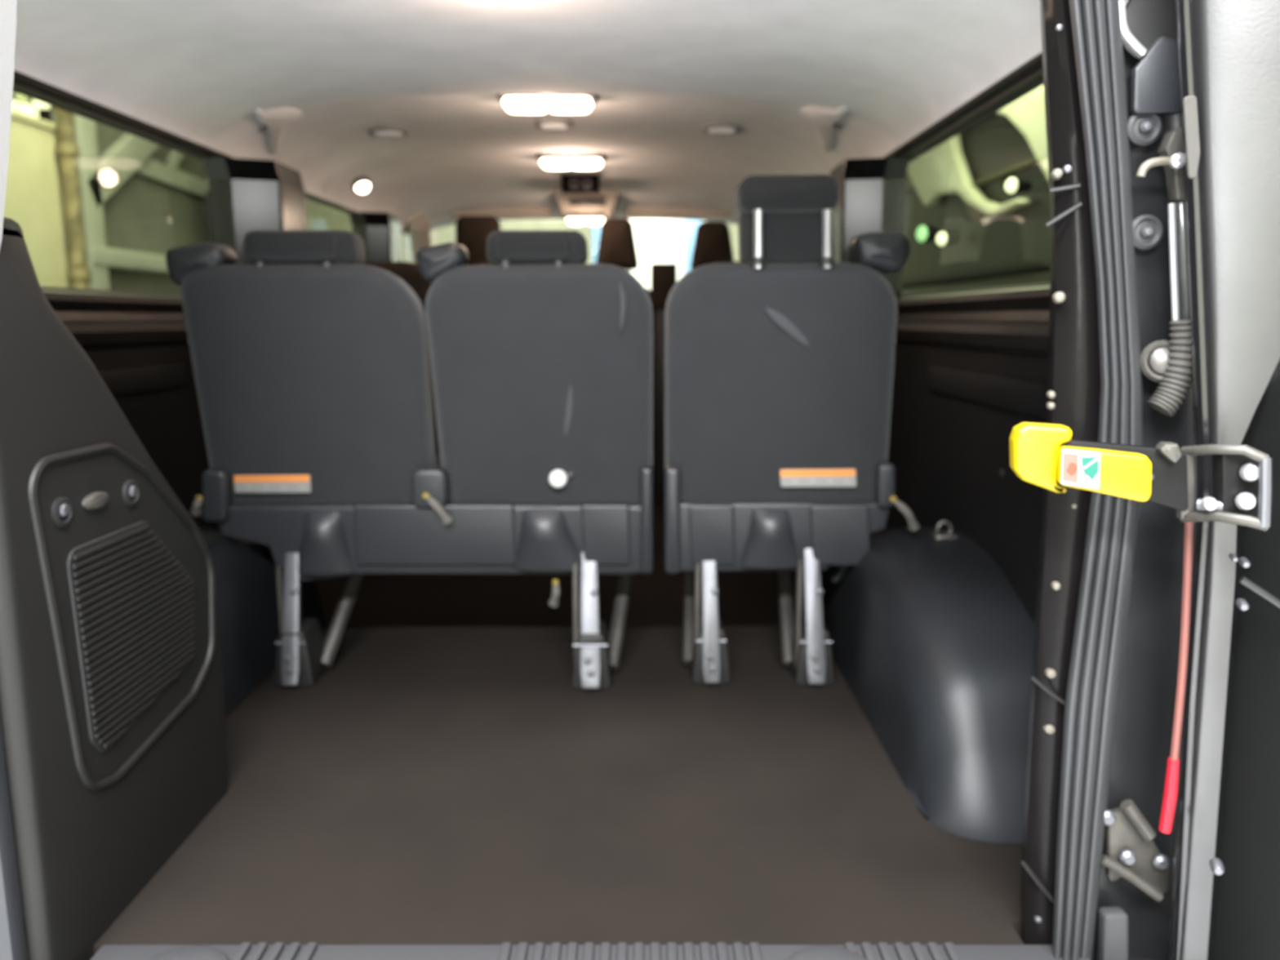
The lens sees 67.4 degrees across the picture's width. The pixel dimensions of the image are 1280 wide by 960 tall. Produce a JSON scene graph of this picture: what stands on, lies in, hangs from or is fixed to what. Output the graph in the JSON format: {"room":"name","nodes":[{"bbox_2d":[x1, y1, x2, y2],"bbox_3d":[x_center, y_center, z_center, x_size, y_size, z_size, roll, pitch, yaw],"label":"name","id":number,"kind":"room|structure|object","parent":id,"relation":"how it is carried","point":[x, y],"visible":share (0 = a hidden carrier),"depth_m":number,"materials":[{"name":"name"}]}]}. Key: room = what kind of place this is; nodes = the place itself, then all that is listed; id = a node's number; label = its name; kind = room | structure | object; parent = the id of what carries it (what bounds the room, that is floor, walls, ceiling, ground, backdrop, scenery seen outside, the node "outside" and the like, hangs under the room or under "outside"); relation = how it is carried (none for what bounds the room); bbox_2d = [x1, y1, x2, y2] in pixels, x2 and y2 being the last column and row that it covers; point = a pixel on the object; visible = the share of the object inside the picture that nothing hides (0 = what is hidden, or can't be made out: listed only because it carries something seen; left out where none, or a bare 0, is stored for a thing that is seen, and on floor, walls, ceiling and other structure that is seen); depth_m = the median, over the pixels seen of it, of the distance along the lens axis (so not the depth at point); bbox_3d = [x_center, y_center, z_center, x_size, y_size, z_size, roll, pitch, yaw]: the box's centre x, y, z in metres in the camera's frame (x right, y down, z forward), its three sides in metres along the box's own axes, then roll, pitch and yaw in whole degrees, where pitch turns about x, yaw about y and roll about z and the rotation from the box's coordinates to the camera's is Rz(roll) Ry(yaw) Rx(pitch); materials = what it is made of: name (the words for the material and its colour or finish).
{"room":"transit interior","nodes":[
{"label":"transit interior","id":0,"kind":"room"},
{"bbox_2d":[13,70,409,528],"bbox_3d":[-1.147,-0.445,3.145,0.105,1.460,4.150,0,10,0],"label":"wall","id":1,"kind":"structure","parent":0,"point":[138,344],"depth_m":2.19,"materials":[{"name":"black plastic"}]},
{"bbox_2d":[0,0,17,246],"bbox_3d":[-0.836,-0.473,0.990,0.475,0.488,0.072,0,10,0],"label":"trim","id":2,"kind":"structure","parent":1,"relation":"attached to","point":[8,8],"depth_m":0.97,"materials":[{"name":"grey plastic"}]},
{"bbox_2d":[0,722,27,959],"bbox_3d":[-0.895,0.185,1.014,0.410,0.940,0.029,0,10,0],"label":"trim","id":3,"kind":"structure","parent":1,"relation":"attached to","point":[12,934],"depth_m":1.05,"materials":[{"name":"grey plastic"}]},
{"bbox_2d":[51,496,72,527],"bbox_3d":[-0.671,0.037,1.114,0.009,0.036,0.035,0,10,0],"label":"screw","id":4,"kind":"object","parent":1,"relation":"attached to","point":[61,506],"depth_m":1.11,"materials":[{"name":"metal"}]},
{"bbox_2d":[13,80,213,296],"bbox_3d":[-1.153,-0.561,1.888,0.017,0.394,1.610,0,10,0],"label":"window","id":5,"kind":"structure","parent":1,"relation":"in","point":[16,85],"depth_m":2.05,"materials":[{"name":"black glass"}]},
{"bbox_2d":[0,217,227,959],"bbox_3d":[-0.868,0.146,1.279,0.408,0.930,0.505,0,10,0],"label":"trim","id":6,"kind":"structure","parent":1,"relation":"attached to","point":[113,718],"depth_m":1.17,"materials":[{"name":"plastic"}]},
{"bbox_2d":[66,520,195,752],"bbox_3d":[-0.669,0.191,1.292,0.008,0.269,0.302,0,9,0],"label":"air vent","id":7,"kind":"object","parent":1,"relation":"attached to","point":[131,584],"depth_m":1.25,"materials":[{"name":"plastic"}]},
{"bbox_2d":[122,479,139,506],"bbox_3d":[-0.671,0.017,1.265,0.009,0.036,0.035,0,10,0],"label":"screw","id":8,"kind":"object","parent":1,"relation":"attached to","point":[131,487],"depth_m":1.26,"materials":[{"name":"metal"}]},
{"bbox_2d":[201,157,306,264],"bbox_3d":[-1.085,-0.697,2.755,0.189,0.385,0.337,0,10,0],"label":"trim","id":9,"kind":"structure","parent":1,"relation":"attached to","point":[246,195],"depth_m":2.63,"materials":[{"name":"black plastic"}]},
{"bbox_2d":[305,192,357,213],"bbox_3d":[-1.153,-0.816,3.412,0.017,0.394,1.040,0,10,0],"label":"window","id":10,"kind":"structure","parent":1,"relation":"in","point":[307,194],"depth_m":3.55,"materials":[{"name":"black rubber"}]},
{"bbox_2d":[348,212,402,261],"bbox_3d":[-1.099,-0.910,4.032,0.162,0.385,0.307,0,10,0],"label":"trim","id":11,"kind":"structure","parent":1,"relation":"attached to","point":[380,233],"depth_m":3.92,"materials":[{"name":"black plastic"}]},
{"bbox_2d":[401,228,409,234],"bbox_3d":[-1.153,-1.024,4.655,0.017,0.394,0.680,0,10,0],"label":"window","id":12,"kind":"structure","parent":1,"relation":"in","point":[402,230],"depth_m":4.71,"materials":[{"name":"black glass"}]},
{"bbox_2d":[408,213,431,263],"bbox_3d":[-1.089,-1.075,4.819,0.103,0.472,0.522,-1,10,-9],"label":"trim","id":13,"kind":"structure","parent":1,"relation":"attached to","point":[419,225],"depth_m":4.58,"materials":[{"name":"beige plastic"}]},
{"bbox_2d":[13,0,1042,231],"bbox_3d":[-0.225,-1.026,2.936,1.790,0.214,4.170,0,10,0],"label":"ceiling","id":14,"kind":"structure","parent":0,"point":[197,71],"depth_m":2.19,"materials":[{"name":"grey fabric"}]},
{"bbox_2d":[254,106,302,153],"bbox_3d":[-1.002,-0.986,2.669,0.123,0.096,0.440,-4,10,-20],"label":"anchor","id":15,"kind":"object","parent":14,"relation":"attached to","point":[274,121],"visible":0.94,"depth_m":2.65,"materials":[{"name":"grey plastic"}]},
{"bbox_2d":[351,176,372,193],"bbox_3d":[-0.993,-1.052,3.426,0.069,0.056,0.069,0,10,0],"label":"light","id":16,"kind":"object","parent":14,"relation":"attached to","point":[362,184],"visible":1,"depth_m":3.40,"materials":[{"name":"grey plastic"}]},
{"bbox_2d":[368,124,408,137],"bbox_3d":[-0.796,-1.103,3.040,0.126,0.020,0.126,0,10,0],"label":"ceiling vent","id":17,"kind":"object","parent":14,"relation":"in","point":[390,131],"visible":0.99,"depth_m":3.01,"materials":[{"name":"grey plastic"}]},
{"bbox_2d":[450,206,552,217],"bbox_3d":[-0.681,-1.340,4.726,0.539,0.094,0.056,0,10,0],"label":"sun visor","id":18,"kind":"object","parent":14,"relation":"attached to","point":[544,211],"visible":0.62,"depth_m":4.71,"materials":[{"name":"beige"}]},
{"bbox_2d":[463,0,539,4],"bbox_3d":[-0.239,-0.836,1.624,0.163,0.044,0.124,0,10,0],"label":"dome light","id":19,"kind":"object","parent":14,"relation":"attached to","point":[472,2],"visible":1,"depth_m":1.65,"materials":[{"name":"grey plastic"}]},
{"bbox_2d":[495,93,598,113],"bbox_3d":[-0.256,-1.047,2.664,0.275,0.054,0.124,0,10,0],"label":"dome light","id":20,"kind":"object","parent":14,"relation":"attached to","point":[513,103],"visible":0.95,"depth_m":2.62,"materials":[{"name":"grey plastic"}]},
{"bbox_2d":[534,118,573,130],"bbox_3d":[-0.272,-1.125,3.036,0.122,0.020,0.122,0,10,0],"label":"ceiling vent","id":21,"kind":"object","parent":14,"relation":"in","point":[555,124],"visible":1,"depth_m":3.01,"materials":[{"name":"grey plastic"}]},
{"bbox_2d":[536,153,606,169],"bbox_3d":[-0.262,-1.216,3.670,0.262,0.054,0.124,0,10,0],"label":"dome light","id":22,"kind":"object","parent":14,"relation":"attached to","point":[548,161],"visible":0.98,"depth_m":3.62,"materials":[{"name":"grey plastic"}]},
{"bbox_2d":[560,174,599,193],"bbox_3d":[-0.259,-1.294,4.160,0.160,0.094,0.086,0,10,0],"label":"display","id":23,"kind":"object","parent":14,"relation":"attached to","point":[571,184],"visible":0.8,"depth_m":4.13,"materials":[{"name":"black"}]},
{"bbox_2d":[554,191,619,222],"bbox_3d":[-0.249,-1.287,4.513,0.304,0.141,0.112,0,10,0],"label":"console","id":24,"kind":"object","parent":14,"relation":"attached to","point":[603,202],"visible":0.77,"depth_m":4.46,"materials":[{"name":"beige plastic"}]},
{"bbox_2d":[564,213,607,225],"bbox_3d":[-0.247,-1.184,4.364,0.192,0.049,0.099,0,10,0],"label":"dome light","id":25,"kind":"object","parent":24,"relation":"attached to","point":[575,219],"visible":0.98,"depth_m":4.33,"materials":[{"name":"grey plastic"}]},
{"bbox_2d":[626,208,728,217],"bbox_3d":[0.184,-1.340,4.726,0.547,0.094,0.056,0,10,0],"label":"sun visor","id":26,"kind":"object","parent":14,"relation":"attached to","point":[630,212],"visible":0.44,"depth_m":4.71,"materials":[{"name":"beige"}]},
{"bbox_2d":[702,122,742,134],"bbox_3d":[0.259,-1.112,3.038,0.126,0.020,0.126,0,10,0],"label":"ceiling vent","id":27,"kind":"object","parent":14,"relation":"in","point":[719,128],"visible":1,"depth_m":3.01,"materials":[{"name":"grey plastic"}]},
{"bbox_2d":[798,104,845,151],"bbox_3d":[0.517,-1.017,2.732,0.129,0.076,0.605,2,10,11],"label":"anchor","id":28,"kind":"object","parent":14,"relation":"attached to","point":[824,119],"visible":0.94,"depth_m":2.67,"materials":[{"name":"grey plastic"}]},
{"bbox_2d":[93,460,1024,954],"bbox_3d":[-0.225,0.244,3.270,1.950,0.040,4.230,0,10,0],"label":"floor","id":29,"kind":"structure","parent":0,"point":[447,780],"depth_m":1.53,"materials":[{"name":"carpet"}]},
{"bbox_2d":[198,528,326,717],"bbox_3d":[-0.960,0.282,1.943,0.319,0.322,1.140,0,10,0],"label":"wheel arch cover","id":30,"kind":"object","parent":29,"relation":"on","point":[245,571],"visible":0.14,"depth_m":1.98,"materials":[{"name":"plastic"}]},
{"bbox_2d":[363,261,440,456],"bbox_3d":[-0.805,-0.231,3.165,0.440,0.930,0.540,0,10,0],"label":"seat","id":31,"kind":"object","parent":29,"relation":"on","point":[410,273],"visible":0.08,"depth_m":2.83,"materials":[{"name":"brown fabric"}]},
{"bbox_2d":[435,448,440,456],"bbox_3d":[-0.805,-0.126,3.239,0.440,0.140,0.430,0,9,0],"label":"cushion","id":32,"kind":"object","parent":31,"relation":"on","point":[437,451],"depth_m":3.03,"materials":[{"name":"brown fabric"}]},
{"bbox_2d":[165,230,653,688],"bbox_3d":[-0.439,-0.065,2.172,0.947,0.928,0.600,0,10,0],"label":"seat","id":33,"kind":"object","parent":29,"relation":"on","point":[311,361],"visible":1,"depth_m":1.91,"materials":[{"name":"fabric"}]},
{"bbox_2d":[435,456,441,466],"bbox_3d":[-0.390,0.031,2.266,0.780,0.130,0.420,0,9,0],"label":"seat cushion","id":34,"kind":"object","parent":33,"relation":"on","point":[438,458],"depth_m":2.33,"materials":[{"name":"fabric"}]},
{"bbox_2d":[455,215,501,265],"bbox_3d":[-0.665,-0.539,4.255,0.420,1.178,0.549,0,10,0],"label":"seat","id":35,"kind":"object","parent":29,"relation":"on","point":[472,232],"visible":0.2,"depth_m":3.91,"materials":[{"name":"brown fabric"}]},
{"bbox_2d":[475,262,494,265],"bbox_3d":[-0.340,-0.231,3.165,0.440,0.930,0.540,0,10,0],"label":"seat","id":36,"kind":"object","parent":29,"relation":"on","point":[483,263],"visible":0.02,"depth_m":2.83,"materials":[{"name":"brown fabric"}]},
{"bbox_2d":[595,217,655,430],"bbox_3d":[-0.094,-0.534,4.256,0.370,1.168,0.549,0,10,0],"label":"seat","id":37,"kind":"object","parent":29,"relation":"on","point":[616,245],"visible":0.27,"depth_m":3.92,"materials":[{"name":"brown fabric"}]},
{"bbox_2d":[653,413,655,430],"bbox_3d":[-0.094,-0.313,4.353,0.370,0.140,0.430,0,9,0],"label":"cushion","id":38,"kind":"object","parent":37,"relation":"on","point":[654,415],"depth_m":4.15,"materials":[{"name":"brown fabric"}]},
{"bbox_2d":[650,262,676,504],"bbox_3d":[0.095,-0.386,3.940,0.104,0.980,0.100,0,10,0],"label":"console","id":39,"kind":"object","parent":29,"relation":"on","point":[663,275],"visible":0.55,"depth_m":3.89,"materials":[{"name":"black plastic"}]},
{"bbox_2d":[690,221,733,269],"bbox_3d":[0.300,-0.527,4.257,0.380,1.155,0.549,0,10,0],"label":"seat","id":40,"kind":"object","parent":29,"relation":"on","point":[713,241],"visible":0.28,"depth_m":3.92,"materials":[{"name":"brown fabric"}]},
{"bbox_2d":[711,261,740,263],"bbox_3d":[0.345,-0.231,3.165,0.440,0.930,0.540,0,10,0],"label":"seat","id":41,"kind":"object","parent":29,"relation":"on","point":[720,262],"visible":0.02,"depth_m":2.84,"materials":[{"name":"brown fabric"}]},
{"bbox_2d":[664,173,919,684],"bbox_3d":[0.309,-0.109,2.146,0.519,1.025,0.612,0,10,0],"label":"seat","id":42,"kind":"object","parent":29,"relation":"on","point":[780,360],"visible":1,"depth_m":1.91,"materials":[{"name":"fabric"}]},
{"bbox_2d":[820,520,1035,844],"bbox_3d":[0.553,0.265,1.940,0.232,0.356,1.140,0,10,0],"label":"wheel arch cover","id":43,"kind":"object","parent":29,"relation":"on","point":[932,641],"visible":0.84,"depth_m":1.62,"materials":[{"name":"plastic"}]},
{"bbox_2d":[653,430,655,460],"bbox_3d":[-0.225,-0.526,5.235,1.950,0.930,0.100,0,10,0],"label":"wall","id":44,"kind":"structure","parent":0,"point":[654,431],"depth_m":5.24,"materials":[{"name":"black"}]},
{"bbox_2d":[884,51,1169,959],"bbox_3d":[0.698,-0.445,3.145,0.105,1.460,4.150,0,10,0],"label":"wall","id":45,"kind":"structure","parent":0,"point":[970,368],"depth_m":1.92,"materials":[{"name":"black plastic"}]},
{"bbox_2d":[829,157,909,296],"bbox_3d":[0.641,-0.697,2.755,0.177,0.385,0.337,0,10,0],"label":"trim","id":46,"kind":"structure","parent":45,"relation":"attached to","point":[871,191],"depth_m":2.62,"materials":[{"name":"black plastic"}]},
{"bbox_2d":[895,66,1049,297],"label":"window","id":47,"kind":"structure","parent":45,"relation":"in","point":[957,186],"depth_m":5.25,"materials":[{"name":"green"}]},
{"bbox_2d":[916,224,938,242],"bbox_3d":[1.797,-1.542,6.015,0.120,0.110,0.108,-4,10,-21],"label":"marker lamp","id":48,"kind":"object","parent":47,"relation":"attached to","point":[925,233],"visible":0.98,"depth_m":5.98,"materials":[{"name":"green plastic"}]},
{"bbox_2d":[936,231,959,246],"bbox_3d":[1.797,-1.411,5.620,0.120,0.086,0.084,-4,10,-21],"label":"marker lamp","id":49,"kind":"object","parent":47,"relation":"attached to","point":[944,238],"visible":1,"depth_m":5.59,"materials":[{"name":"white plastic"}]},
{"bbox_2d":[1005,177,1032,194],"bbox_3d":[1.797,-1.398,4.566,0.120,0.077,0.075,-4,10,-21],"label":"marker lamp","id":50,"kind":"object","parent":47,"relation":"attached to","point":[1016,185],"visible":1,"depth_m":4.54,"materials":[{"name":"white plastic"}]},
{"bbox_2d":[1020,0,1100,945],"bbox_3d":[0.483,-0.047,1.145,0.140,1.518,0.146,0,10,0],"label":"trim","id":51,"kind":"structure","parent":45,"relation":"attached to","point":[1073,399],"depth_m":1.10,"materials":[{"name":"black plastic"}]},
{"bbox_2d":[1052,0,1142,959],"bbox_3d":[0.502,-0.048,1.075,0.168,1.381,0.073,0,10,0],"label":"seal","id":52,"kind":"object","parent":45,"relation":"attached to","point":[1092,693],"visible":0.95,"depth_m":1.06,"materials":[{"name":"rubber"}]},
{"bbox_2d":[1128,957,1151,959],"bbox_3d":[-0.200,0.764,1.208,2.000,0.294,0.270,0,10,0],"label":"trim","id":53,"kind":"structure","parent":45,"relation":"attached to","point":[1134,958],"depth_m":1.23,"materials":[{"name":"black plastic"}]},
{"bbox_2d":[90,942,1088,959],"bbox_3d":[-0.060,0.595,1.113,1.200,0.069,0.139,0,10,0],"label":"plate","id":54,"kind":"object","parent":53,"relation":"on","point":[262,951],"visible":0.99,"depth_m":1.16,"materials":[{"name":"grey"}]},
{"bbox_2d":[1092,0,1195,959],"bbox_3d":[0.597,-0.047,1.112,0.235,1.454,0.101,0,10,0],"label":"door frame","id":55,"kind":"structure","parent":45,"relation":"attached to","point":[1133,916],"depth_m":1.15,"materials":[{"name":"paint"}]},
{"bbox_2d":[1136,126,1185,202],"bbox_3d":[0.565,-0.341,1.032,0.065,0.078,0.036,0,10,0],"label":"clip","id":56,"kind":"object","parent":45,"relation":"attached to","point":[1170,152],"visible":0.85,"depth_m":1.03,"materials":[{"name":"grey metal"}]},
{"bbox_2d":[1139,319,1193,417],"bbox_3d":[0.589,-0.124,1.068,0.055,0.108,0.039,0,10,0],"label":"cable conduit","id":57,"kind":"object","parent":45,"relation":"attached to","point":[1169,363],"visible":0.88,"depth_m":1.06,"materials":[{"name":"grey plastic"}]},
{"bbox_2d":[1168,203,1179,320],"bbox_3d":[0.587,-0.232,1.053,0.025,0.140,0.009,0,10,0],"label":"rod","id":58,"kind":"object","parent":45,"relation":"attached to","point":[1171,206],"visible":1,"depth_m":1.05,"materials":[{"name":"silver metal"}]},
{"bbox_2d":[1168,0,1279,959],"bbox_3d":[0.703,-0.024,1.000,0.368,1.425,0.214,9,13,44],"label":"door","id":59,"kind":"structure","parent":45,"relation":"in","point":[1225,898],"depth_m":1.02,"materials":[{"name":"paint"}]},
{"bbox_2d":[1175,444,1271,531],"bbox_3d":[0.588,0.005,0.970,0.088,0.089,0.052,6,11,30],"label":"bracket","id":60,"kind":"object","parent":59,"relation":"attached to","point":[1242,474],"visible":0.98,"depth_m":0.96,"materials":[{"name":"metal"}]},
{"bbox_2d":[1008,422,1188,511],"bbox_3d":[0.472,-0.012,0.982,0.176,0.088,0.046,2,10,10],"label":"lever","id":61,"kind":"object","parent":60,"relation":"attached to","point":[1042,455],"visible":1,"depth_m":0.98,"materials":[{"name":"yellow plastic"}]},
{"bbox_2d":[1159,521,1193,833],"bbox_3d":[0.595,0.216,1.060,0.020,0.370,0.013,0,10,0],"label":"pull cord","id":62,"kind":"object","parent":60,"relation":"hanging from","point":[1170,795],"visible":0.94,"depth_m":1.06,"materials":[{"name":"red plastic"}]},
{"label":"outside","id":63,"kind":"structure","parent":0,"visible":0},
{"bbox_3d":[0.500,-3.116,3.534,15.000,0.100,16.000,0,10,0],"label":"ceiling","id":64,"kind":"structure","parent":63,"visible":0},
{"bbox_2d":[11,91,22,112],"bbox_3d":[-3.480,-2.650,5.153,0.160,1.364,0.098,0,10,0],"label":"light","id":65,"kind":"object","parent":64,"relation":"hanging from","point":[17,106],"visible":0.27,"depth_m":5.25,"materials":[{"name":"white"}]},
{"bbox_2d":[11,99,22,112],"bbox_3d":[-3.460,-2.026,5.258,0.120,0.098,0.098,0,9,0],"label":"diffuser","id":66,"kind":"object","parent":65,"relation":"attached to","point":[17,106],"depth_m":5.24,"materials":[{"name":"white"}]},
{"bbox_2d":[16,93,39,118],"bbox_3d":[-3.480,-2.686,5.293,0.160,1.338,0.091,0,10,0],"label":"light","id":67,"kind":"object","parent":64,"relation":"hanging from","point":[27,103],"visible":0.32,"depth_m":5.36,"materials":[{"name":"white"}]},
{"bbox_2d":[22,104,39,118],"bbox_3d":[-3.460,-2.065,5.397,0.120,0.079,0.091,0,9,0],"label":"diffuser","id":68,"kind":"object","parent":67,"relation":"attached to","point":[29,109],"depth_m":5.36,"materials":[{"name":"white"}]},
{"bbox_2d":[32,98,49,108],"bbox_3d":[-3.480,-2.766,5.462,0.160,1.237,0.093,0,10,0],"label":"light","id":69,"kind":"object","parent":64,"relation":"hanging from","point":[38,104],"visible":0.12,"depth_m":5.52,"materials":[{"name":"white"}]},
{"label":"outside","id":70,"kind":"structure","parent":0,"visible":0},
{"bbox_3d":[0.500,0.681,4.170,15.000,0.040,16.000,0,10,0],"label":"floor","id":71,"kind":"structure","parent":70,"visible":0},
{"bbox_2d":[3,109,72,288],"bbox_3d":[-2.420,-0.316,3.552,0.060,2.130,1.311,0,10,0],"label":"partition panel","id":72,"kind":"object","parent":71,"relation":"on","point":[34,199],"visible":0.23,"depth_m":3.84,"materials":[{"name":"yellow paint"}]},
{"bbox_2d":[51,105,90,288],"bbox_3d":[-2.360,-0.682,4.073,0.084,2.680,0.082,0,10,0],"label":"pipe","id":73,"kind":"object","parent":71,"relation":"on","point":[68,150],"visible":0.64,"depth_m":3.97,"materials":[{"name":"yellow metal"}]},
{"bbox_2d":[49,105,209,293],"bbox_3d":[-2.395,-0.816,5.328,0.130,2.530,2.421,0,10,0],"label":"door","id":74,"kind":"structure","parent":71,"relation":"on","point":[142,199],"depth_m":4.54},
{"bbox_2d":[591,224,601,263],"bbox_3d":[-0.347,-1.518,8.466,0.240,2.880,0.200,0,10,0],"label":"post","id":75,"kind":"object","parent":71,"relation":"on","point":[596,229],"visible":0.02,"depth_m":8.32,"materials":[{"name":"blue paint"}]},
{"bbox_2d":[626,219,704,289],"bbox_3d":[0.250,-1.637,8.871,0.740,2.980,0.080,0,10,0],"label":"wall","id":76,"kind":"structure","parent":71,"relation":"on","point":[656,241],"depth_m":8.77,"materials":[{"name":"white"}]},
{"bbox_2d":[684,220,702,273],"bbox_3d":[0.464,-1.518,8.466,0.240,2.880,0.200,0,10,0],"label":"post","id":77,"kind":"object","parent":71,"relation":"on","point":[691,226],"visible":0.02,"depth_m":8.32,"materials":[{"name":"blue paint"}]},
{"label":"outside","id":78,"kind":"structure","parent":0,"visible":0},
{"bbox_2d":[305,197,739,263],"bbox_3d":[0.500,-2.191,9.823,15.000,3.800,0.100,0,10,0],"label":"window","id":79,"kind":"structure","parent":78,"point":[319,216],"depth_m":9.71,"materials":[{"name":"glass"}]},
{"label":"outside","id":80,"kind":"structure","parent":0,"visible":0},
{"bbox_2d":[37,108,51,122],"bbox_3d":[-5.050,-1.193,3.856,0.100,3.800,16.000,0,10,0],"label":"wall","id":81,"kind":"structure","parent":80,"point":[43,113],"depth_m":8.07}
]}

